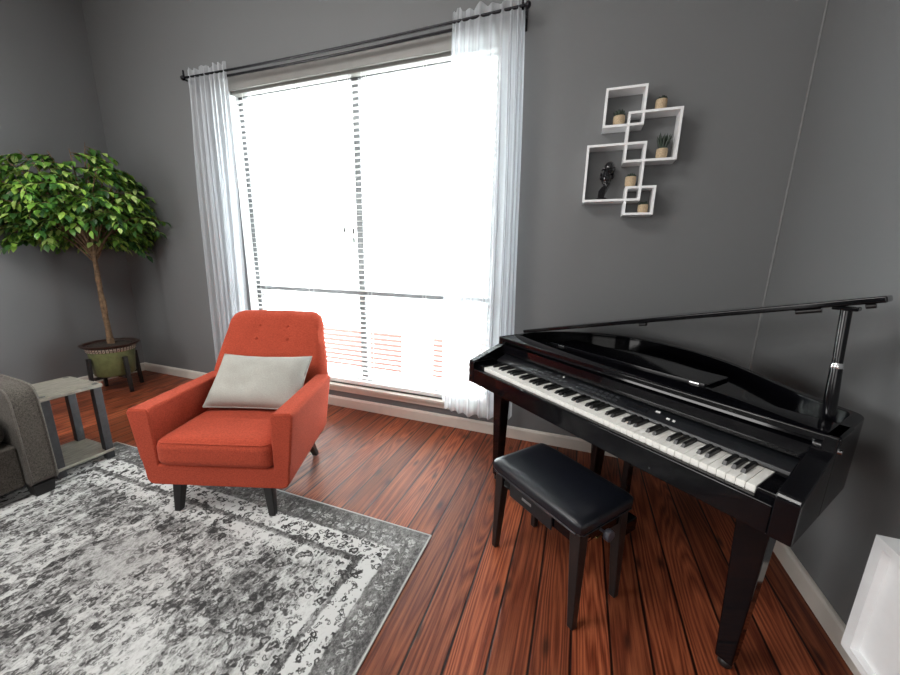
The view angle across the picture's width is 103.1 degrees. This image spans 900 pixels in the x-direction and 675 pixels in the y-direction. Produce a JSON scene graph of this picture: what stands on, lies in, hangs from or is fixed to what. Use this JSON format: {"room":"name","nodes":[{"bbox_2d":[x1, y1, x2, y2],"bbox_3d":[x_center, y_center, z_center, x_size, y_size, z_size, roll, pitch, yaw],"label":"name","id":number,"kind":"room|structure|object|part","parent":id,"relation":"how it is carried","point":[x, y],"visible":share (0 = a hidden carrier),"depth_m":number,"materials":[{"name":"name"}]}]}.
{"room":"living room","nodes":[
{"label":"living room","id":0,"kind":"room"},
{"bbox_2d":[0,0,144,383],"bbox_3d":[-4.524,-0.853,0.793,0.150,3.750,6.205,6,13,19],"label":"wall","id":1,"kind":"structure","parent":0,"point":[50,306],"depth_m":3.18,"materials":[{"name":"grey paint"}]},
{"bbox_2d":[79,363,144,381],"bbox_3d":[-4.457,0.927,1.229,0.016,0.088,6.039,6,13,19],"label":"baseboard","id":2,"kind":"structure","parent":1,"relation":"attached to","point":[142,365],"depth_m":3.71,"materials":[{"name":"beige paint"}]},
{"bbox_2d":[50,370,853,674],"bbox_3d":[-1.888,1.278,0.357,5.783,0.120,6.355,6,13,19],"label":"floor","id":3,"kind":"structure","parent":0,"point":[469,605],"depth_m":1.52,"materials":[{"name":"red wood"}]},
{"bbox_2d":[85,350,143,391],"bbox_3d":[-3.196,0.328,3.417,0.310,0.345,0.310,-5,14,-25],"label":"plant stand","id":4,"kind":"object","parent":3,"relation":"on","point":[128,376],"visible":0.61,"depth_m":3.35,"materials":[{"name":"black wood"}]},
{"bbox_2d":[0,142,170,377],"bbox_3d":[-3.158,-0.626,3.077,0.907,2.033,1.119,6,13,19],"label":"ficus tree","id":5,"kind":"object","parent":4,"relation":"on","point":[62,215],"visible":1,"depth_m":3.01,"materials":[{"name":"green plant"}]},
{"bbox_3d":[-3.195,0.226,3.394,0.338,0.232,0.338,6,13,19],"label":"pot","id":6,"kind":"part","parent":5,"relation":"part of","materials":[{"name":"green ceramic"}]},
{"bbox_3d":[-3.261,0.365,3.245,0.034,0.345,0.040,6,13,19],"label":"leg","id":7,"kind":"part","parent":4,"relation":"part of","materials":[{"name":"black wood"}]},
{"bbox_3d":[-3.373,0.310,3.479,0.040,0.345,0.034,6,13,19],"label":"leg","id":8,"kind":"part","parent":4,"relation":"part of","materials":[{"name":"black wood"}]},
{"bbox_3d":[-3.020,0.345,3.355,0.040,0.345,0.034,6,13,19],"label":"leg","id":9,"kind":"part","parent":4,"relation":"part of","materials":[{"name":"black wood"}]},
{"bbox_3d":[-3.132,0.290,3.590,0.034,0.345,0.040,6,13,19],"label":"leg","id":10,"kind":"part","parent":4,"relation":"part of","materials":[{"name":"black wood"}]},
{"bbox_2d":[0,442,431,674],"bbox_3d":[-1.722,1.140,0.694,2.374,0.008,3.050,6,13,19],"label":"area rug","id":11,"kind":"object","parent":3,"relation":"on","point":[101,573],"visible":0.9,"depth_m":1.45,"materials":[{"name":"grey fabric"}]},
{"bbox_2d":[0,374,58,496],"bbox_3d":[-2.923,0.589,1.156,0.950,0.820,1.951,6,13,19],"label":"sofa","id":12,"kind":"object","parent":11,"relation":"on","point":[27,457],"visible":1,"depth_m":1.85,"materials":[{"name":"grey fabric"}]},
{"bbox_2d":[0,424,3,442],"bbox_3d":[-2.701,0.524,1.531,0.660,0.170,0.850,6,13,19],"label":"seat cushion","id":13,"kind":"object","parent":12,"relation":"on","point":[1,425],"depth_m":1.82,"materials":[{"name":"grey fabric"}]},
{"bbox_2d":[31,376,115,479],"bbox_3d":[-2.357,0.534,2.181,0.350,0.498,0.284,6,13,19],"label":"side table","id":14,"kind":"object","parent":11,"relation":"on","point":[68,455],"visible":0.62,"depth_m":2.20,"materials":[{"name":"grey wood"}]},
{"bbox_3d":[-2.257,0.583,2.028,0.040,0.475,0.040,6,13,19],"label":"leg","id":15,"kind":"part","parent":14,"relation":"part of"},
{"bbox_3d":[-2.458,0.509,2.339,0.040,0.475,0.040,6,13,19],"label":"leg","id":16,"kind":"part","parent":14,"relation":"part of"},
{"bbox_2d":[58,438,115,471],"bbox_3d":[-2.361,0.725,2.224,0.350,0.018,0.284,6,13,19],"label":"shelf","id":17,"kind":"object","parent":14,"relation":"attached to","point":[78,451],"depth_m":2.24,"materials":[{"name":"grey wood"}]},
{"bbox_3d":[-2.178,0.536,2.241,0.040,0.475,0.040,6,13,19],"label":"leg","id":18,"kind":"part","parent":14,"relation":"part of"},
{"bbox_2d":[126,310,329,515],"bbox_3d":[-1.123,0.359,2.084,0.801,0.928,0.831,1,13,2],"label":"armchair","id":19,"kind":"object","parent":11,"relation":"on","point":[180,442],"visible":0.87,"depth_m":1.80,"materials":[{"name":"orange fabric"}]},
{"bbox_3d":[-1.379,0.794,1.835,0.051,0.180,0.064,1,13,2],"label":"leg","id":20,"kind":"part","parent":19,"relation":"part of","materials":[{"name":"black wood"}]},
{"bbox_2d":[156,408,275,467],"bbox_3d":[-1.130,0.503,1.957,0.574,0.162,0.520,1,13,2],"label":"seat cushion","id":21,"kind":"object","parent":19,"relation":"on","point":[199,437],"depth_m":1.73,"materials":[{"name":"orange fabric"}]},
{"bbox_3d":[-1.129,0.476,1.988,0.797,0.408,0.560,1,13,2],"label":"upholstered frame","id":22,"kind":"part","parent":19,"relation":"part of","materials":[{"name":"orange fabric"}]},
{"bbox_2d":[202,354,311,409],"bbox_3d":[-1.109,0.256,2.077,0.542,0.260,0.259,1,13,2],"label":"throw pillow","id":23,"kind":"object","parent":19,"relation":"on","point":[240,381],"visible":0.97,"depth_m":2.01,"materials":[{"name":"grey fabric"}]},
{"bbox_3d":[-0.912,0.807,1.817,0.065,0.180,0.071,1,13,2],"label":"leg","id":24,"kind":"part","parent":19,"relation":"part of","materials":[{"name":"black wood"}]},
{"bbox_3d":[-1.133,0.206,2.275,0.730,0.713,0.392,1,13,2],"label":"backrest","id":25,"kind":"part","parent":19,"relation":"part of","materials":[{"name":"orange fabric"}]},
{"bbox_3d":[-0.906,0.676,2.296,0.055,0.225,0.132,3,13,10],"label":"leg","id":26,"kind":"part","parent":19,"relation":"part of","materials":[{"name":"black wood"}]},
{"bbox_2d":[492,443,633,630],"bbox_3d":[0.441,0.773,1.480,0.314,0.460,0.498,-7,15,-31],"label":"piano bench","id":27,"kind":"object","parent":3,"relation":"on","point":[559,492],"visible":1,"depth_m":1.35,"materials":[{"name":"black leather"}]},
{"bbox_3d":[0.228,0.774,1.608,0.046,0.394,0.054,-7,15,-31],"label":"leg","id":28,"kind":"part","parent":27,"relation":"part of","materials":[{"name":"black wood"}]},
{"bbox_3d":[0.314,0.661,1.406,0.009,0.058,0.230,-7,15,-31],"label":"drop panel","id":29,"kind":"part","parent":27,"relation":"part of","materials":[{"name":"black wood"}]},
{"bbox_3d":[0.424,0.751,1.727,0.046,0.394,0.054,-7,15,-31],"label":"leg","id":30,"kind":"part","parent":27,"relation":"part of","materials":[{"name":"black wood"}]},
{"bbox_3d":[0.438,0.578,1.447,0.310,0.065,0.470,-7,15,-31],"label":"seat","id":31,"kind":"part","parent":27,"relation":"part of","materials":[{"name":"black leather"}]},
{"bbox_3d":[0.444,0.854,1.268,0.046,0.394,0.054,-7,15,-31],"label":"leg","id":32,"kind":"part","parent":27,"relation":"part of","materials":[{"name":"black wood"}]},
{"bbox_3d":[0.545,0.685,1.253,0.042,0.042,0.046,-7,15,-31],"label":"height knob","id":33,"kind":"part","parent":27,"relation":"part of","materials":[{"name":"grey plastic"}]},
{"bbox_3d":[0.639,0.831,1.387,0.046,0.394,0.054,-7,15,-31],"label":"leg","id":34,"kind":"part","parent":27,"relation":"part of","materials":[{"name":"black wood"}]},
{"bbox_2d":[469,295,892,668],"bbox_3d":[0.880,0.339,1.719,0.936,1.218,1.425,-7,15,-31],"label":"grand piano","id":35,"kind":"object","parent":3,"relation":"on","point":[770,455],"visible":0.94,"depth_m":1.22,"materials":[{"name":"paint"}]},
{"bbox_3d":[0.292,0.543,2.091,0.072,0.575,0.072,-7,15,-31],"label":"leg","id":36,"kind":"part","parent":35,"relation":"part of","materials":[{"name":"paint"}]},
{"bbox_3d":[0.888,0.548,2.109,0.084,0.578,0.084,-7,15,-31],"label":"leg","id":37,"kind":"part","parent":35,"relation":"part of","materials":[{"name":"paint"}]},
{"bbox_3d":[0.654,0.251,1.564,0.071,0.048,1.320,-7,15,-31],"label":"control panel","id":38,"kind":"part","parent":35,"relation":"part of","materials":[{"name":"black plastic"}]},
{"bbox_3d":[1.053,-0.098,1.736,0.536,0.368,1.408,-7,15,-31],"label":"lid","id":39,"kind":"part","parent":35,"relation":"part of","materials":[{"name":"paint"}]},
{"bbox_3d":[0.916,0.773,1.117,0.088,0.575,0.088,-7,15,-31],"label":"leg","id":40,"kind":"part","parent":35,"relation":"part of","materials":[{"name":"paint"}]},
{"bbox_3d":[1.180,-0.007,1.075,0.027,0.172,0.044,4,13,13],"label":"rod","id":41,"kind":"part","parent":35,"relation":"part of","materials":[{"name":"paint"}]},
{"bbox_2d":[841,534,899,674],"bbox_3d":[1.010,0.934,0.486,0.150,0.602,1.100,6,13,19],"label":"base cabinet","id":42,"kind":"object","parent":3,"relation":"on","point":[871,637],"visible":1,"depth_m":0.94,"materials":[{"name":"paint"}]},
{"bbox_2d":[81,0,825,437],"bbox_3d":[-0.792,-1.230,2.782,5.783,3.750,0.150,6,13,19],"label":"wall","id":43,"kind":"structure","parent":0,"point":[739,71],"depth_m":2.19,"materials":[{"name":"grey paint"}]},
{"bbox_2d":[180,0,530,92],"bbox_3d":[-0.855,-1.981,2.494,2.812,0.120,0.123,6,13,19],"label":"curtain rod","id":44,"kind":"object","parent":43,"relation":"attached to","point":[527,4],"visible":0.98,"depth_m":2.35,"materials":[{"name":"black metal"}]},
{"bbox_2d":[187,62,244,361],"bbox_3d":[-1.998,-0.880,3.112,0.528,2.611,0.071,6,13,19],"label":"sheer curtain","id":45,"kind":"object","parent":44,"relation":"hanging from","point":[231,170],"visible":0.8,"depth_m":3.08,"materials":[{"name":"white fabric"}]},
{"bbox_2d":[441,0,525,419],"bbox_3d":[0.205,-0.677,2.335,0.534,2.583,0.072,6,13,19],"label":"sheer curtain","id":46,"kind":"object","parent":44,"relation":"hanging from","point":[451,152],"visible":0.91,"depth_m":2.31,"materials":[{"name":"white fabric"}]},
{"bbox_2d":[228,42,501,405],"bbox_3d":[-0.751,-0.765,2.833,2.260,2.402,0.083,6,13,19],"label":"trim","id":47,"kind":"structure","parent":43,"relation":"attached to","point":[246,224],"depth_m":3.11,"materials":[{"name":"white paint"}]},
{"bbox_2d":[220,18,511,92],"bbox_3d":[-0.748,-1.945,2.514,2.370,0.110,0.026,6,13,19],"label":"window blind","id":48,"kind":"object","parent":43,"relation":"attached to","point":[442,43],"depth_m":2.43,"materials":[{"name":"white fabric"}]},
{"bbox_2d":[238,52,498,398],"bbox_3d":[-0.729,-0.778,2.893,2.260,2.402,0.055,6,13,19],"label":"window","id":49,"kind":"structure","parent":43,"relation":"in","point":[360,220],"depth_m":2.86,"materials":[{"name":"grey plastic"}]},
{"bbox_2d":[231,43,498,404],"bbox_3d":[-0.754,-0.764,2.825,2.244,2.396,0.074,6,13,19],"label":"window blind","id":50,"kind":"object","parent":49,"relation":"attached to","point":[494,48],"visible":0.74,"depth_m":2.75,"materials":[{"name":"beige paint"}]},
{"bbox_3d":[-1.691,-0.842,3.165,0.002,2.332,0.058,6,13,19],"label":"ladder cord","id":51,"kind":"part","parent":50,"relation":"part of","materials":[{"name":"white fabric"}]},
{"bbox_3d":[-1.184,-0.792,2.987,0.002,2.332,0.058,6,13,19],"label":"ladder cord","id":52,"kind":"part","parent":50,"relation":"part of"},
{"bbox_3d":[-0.822,-1.355,2.693,0.015,1.072,0.015,12,17,41],"label":"pull cord","id":53,"kind":"part","parent":50,"relation":"part of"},
{"bbox_3d":[-0.743,-1.340,2.667,0.015,1.087,0.015,12,17,41],"label":"pull cord","id":54,"kind":"part","parent":50,"relation":"part of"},
{"bbox_3d":[-0.741,-1.308,2.673,0.016,1.152,0.016,6,13,19],"label":"pull cord","id":55,"kind":"part","parent":50,"relation":"part of","materials":[{"name":"white fabric"}]},
{"bbox_3d":[-0.639,-0.739,2.796,0.002,2.332,0.058,6,13,19],"label":"ladder cord","id":56,"kind":"part","parent":50,"relation":"part of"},
{"bbox_3d":[-0.773,0.388,3.090,2.244,0.032,0.057,6,13,19],"label":"rail","id":57,"kind":"part","parent":50,"relation":"part of","materials":[{"name":"white plastic"}]},
{"bbox_3d":[-0.188,-0.695,2.638,0.002,2.332,0.058,6,13,19],"label":"ladder cord","id":58,"kind":"part","parent":50,"relation":"part of","materials":[{"name":"white fabric"}]},
{"bbox_3d":[0.207,-0.656,2.499,0.002,2.332,0.058,6,13,19],"label":"ladder cord","id":59,"kind":"part","parent":50,"relation":"part of","materials":[{"name":"white fabric"}]},
{"bbox_2d":[144,362,617,457],"bbox_3d":[-0.854,0.573,3.107,5.483,0.088,0.016,6,13,19],"label":"baseboard","id":60,"kind":"structure","parent":43,"relation":"attached to","point":[552,439],"depth_m":2.83,"materials":[{"name":"beige paint"}]},
{"bbox_2d":[329,381,492,415],"bbox_3d":[-0.789,0.449,3.062,2.360,0.067,0.085,6,13,19],"label":"trim","id":61,"kind":"structure","parent":43,"relation":"attached to","point":[376,392],"depth_m":2.89,"materials":[{"name":"beige paint"}]},
{"bbox_2d":[582,83,683,216],"bbox_3d":[1.013,-1.033,2.016,0.456,0.662,0.102,6,13,19],"label":"wall shelf","id":62,"kind":"object","parent":43,"relation":"attached to","point":[642,114],"visible":1,"depth_m":1.98,"materials":[{"name":"white paint"}]},
{"bbox_2d":[597,162,614,198],"bbox_3d":[0.902,-0.907,2.069,0.089,0.211,0.097,6,13,19],"label":"figurine","id":63,"kind":"object","parent":62,"relation":"in","point":[607,176],"visible":0.98,"depth_m":2.05,"materials":[{"name":"black plastic"}]},
{"bbox_3d":[0.940,-0.941,2.064,0.305,0.305,0.101,6,13,19],"label":"square frame","id":64,"kind":"part","parent":62,"relation":"part of","materials":[{"name":"white paint"}]},
{"bbox_2d":[613,109,625,124],"bbox_3d":[0.944,-1.222,1.995,0.064,0.083,0.063,-8,16,-35],"label":"potted plant","id":65,"kind":"object","parent":62,"relation":"in","point":[619,116],"visible":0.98,"depth_m":1.97,"materials":[{"name":"green plant"}]},
{"bbox_3d":[0.944,-1.207,1.999,0.061,0.052,0.061,-8,16,-35],"label":"pot","id":66,"kind":"part","parent":65,"relation":"part of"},
{"bbox_3d":[0.967,-1.265,1.984,0.206,0.197,0.100,6,13,19],"label":"square frame","id":67,"kind":"part","parent":62,"relation":"part of","materials":[{"name":"white paint"}]},
{"bbox_2d":[625,173,635,185],"bbox_3d":[1.028,-0.894,2.036,0.057,0.074,0.057,3,13,7],"label":"potted plant","id":68,"kind":"object","parent":62,"relation":"on","point":[630,180],"visible":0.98,"depth_m":2.02,"materials":[{"name":"green plant"}]},
{"bbox_3d":[1.076,-0.778,2.048,0.155,0.154,0.102,6,13,19],"label":"square frame","id":69,"kind":"part","parent":62,"relation":"part of","materials":[{"name":"white paint"}]},
{"bbox_2d":[637,201,648,211],"bbox_3d":[1.103,-0.744,2.041,0.055,0.066,0.054,5,13,17],"label":"potted plant","id":70,"kind":"object","parent":62,"relation":"in","point":[642,206],"visible":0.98,"depth_m":2.02,"materials":[{"name":"green plant"}]},
{"bbox_3d":[1.102,-0.735,2.044,0.054,0.046,0.054,5,13,17],"label":"pot","id":71,"kind":"part","parent":70,"relation":"part of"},
{"bbox_3d":[1.107,-1.098,1.968,0.260,0.256,0.101,6,13,19],"label":"square frame","id":72,"kind":"part","parent":62,"relation":"part of","materials":[{"name":"white paint"}]},
{"bbox_2d":[655,95,667,108],"bbox_3d":[1.134,-1.256,1.918,0.058,0.073,0.058,0,13,-6],"label":"potted plant","id":73,"kind":"object","parent":62,"relation":"on","point":[661,102],"visible":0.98,"depth_m":1.90,"materials":[{"name":"green plant"}]},
{"bbox_2d":[655,132,672,157],"bbox_3d":[1.161,-1.043,1.948,0.063,0.135,0.071,13,17,42],"label":"potted plant","id":74,"kind":"object","parent":62,"relation":"in","point":[661,152],"visible":0.95,"depth_m":1.94,"materials":[{"name":"green plant"}]},
{"bbox_3d":[1.161,-1.005,1.962,0.058,0.054,0.058,1,13,-2],"label":"pot","id":75,"kind":"part","parent":74,"relation":"part of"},
{"bbox_2d":[749,0,828,369],"bbox_3d":[1.755,-1.006,1.798,0.012,3.660,0.012,6,13,19],"label":"trim","id":76,"kind":"structure","parent":43,"relation":"attached to","point":[827,1],"depth_m":1.83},
{"bbox_2d":[751,0,899,624],"bbox_3d":[0.768,-0.336,-1.064,0.150,3.750,6.205,6,13,19],"label":"wall","id":77,"kind":"structure","parent":0,"point":[839,236],"depth_m":1.36,"materials":[{"name":"grey paint"}]},
{"bbox_2d":[773,540,860,674],"bbox_3d":[0.680,1.429,-0.574,0.016,0.088,6.039,6,13,19],"label":"baseboard","id":78,"kind":"structure","parent":77,"relation":"attached to","point":[818,603],"depth_m":1.36,"materials":[{"name":"beige paint"}]},
{"label":"outside","id":79,"kind":"structure","parent":0,"visible":0},
{"bbox_2d":[266,302,483,392],"bbox_3d":[0.395,0.063,10.242,22.000,0.100,12.945,6,13,19],"label":"ground","id":80,"kind":"structure","parent":79,"point":[268,305],"depth_m":6.83,"materials":[{"name":"white"}]}
]}

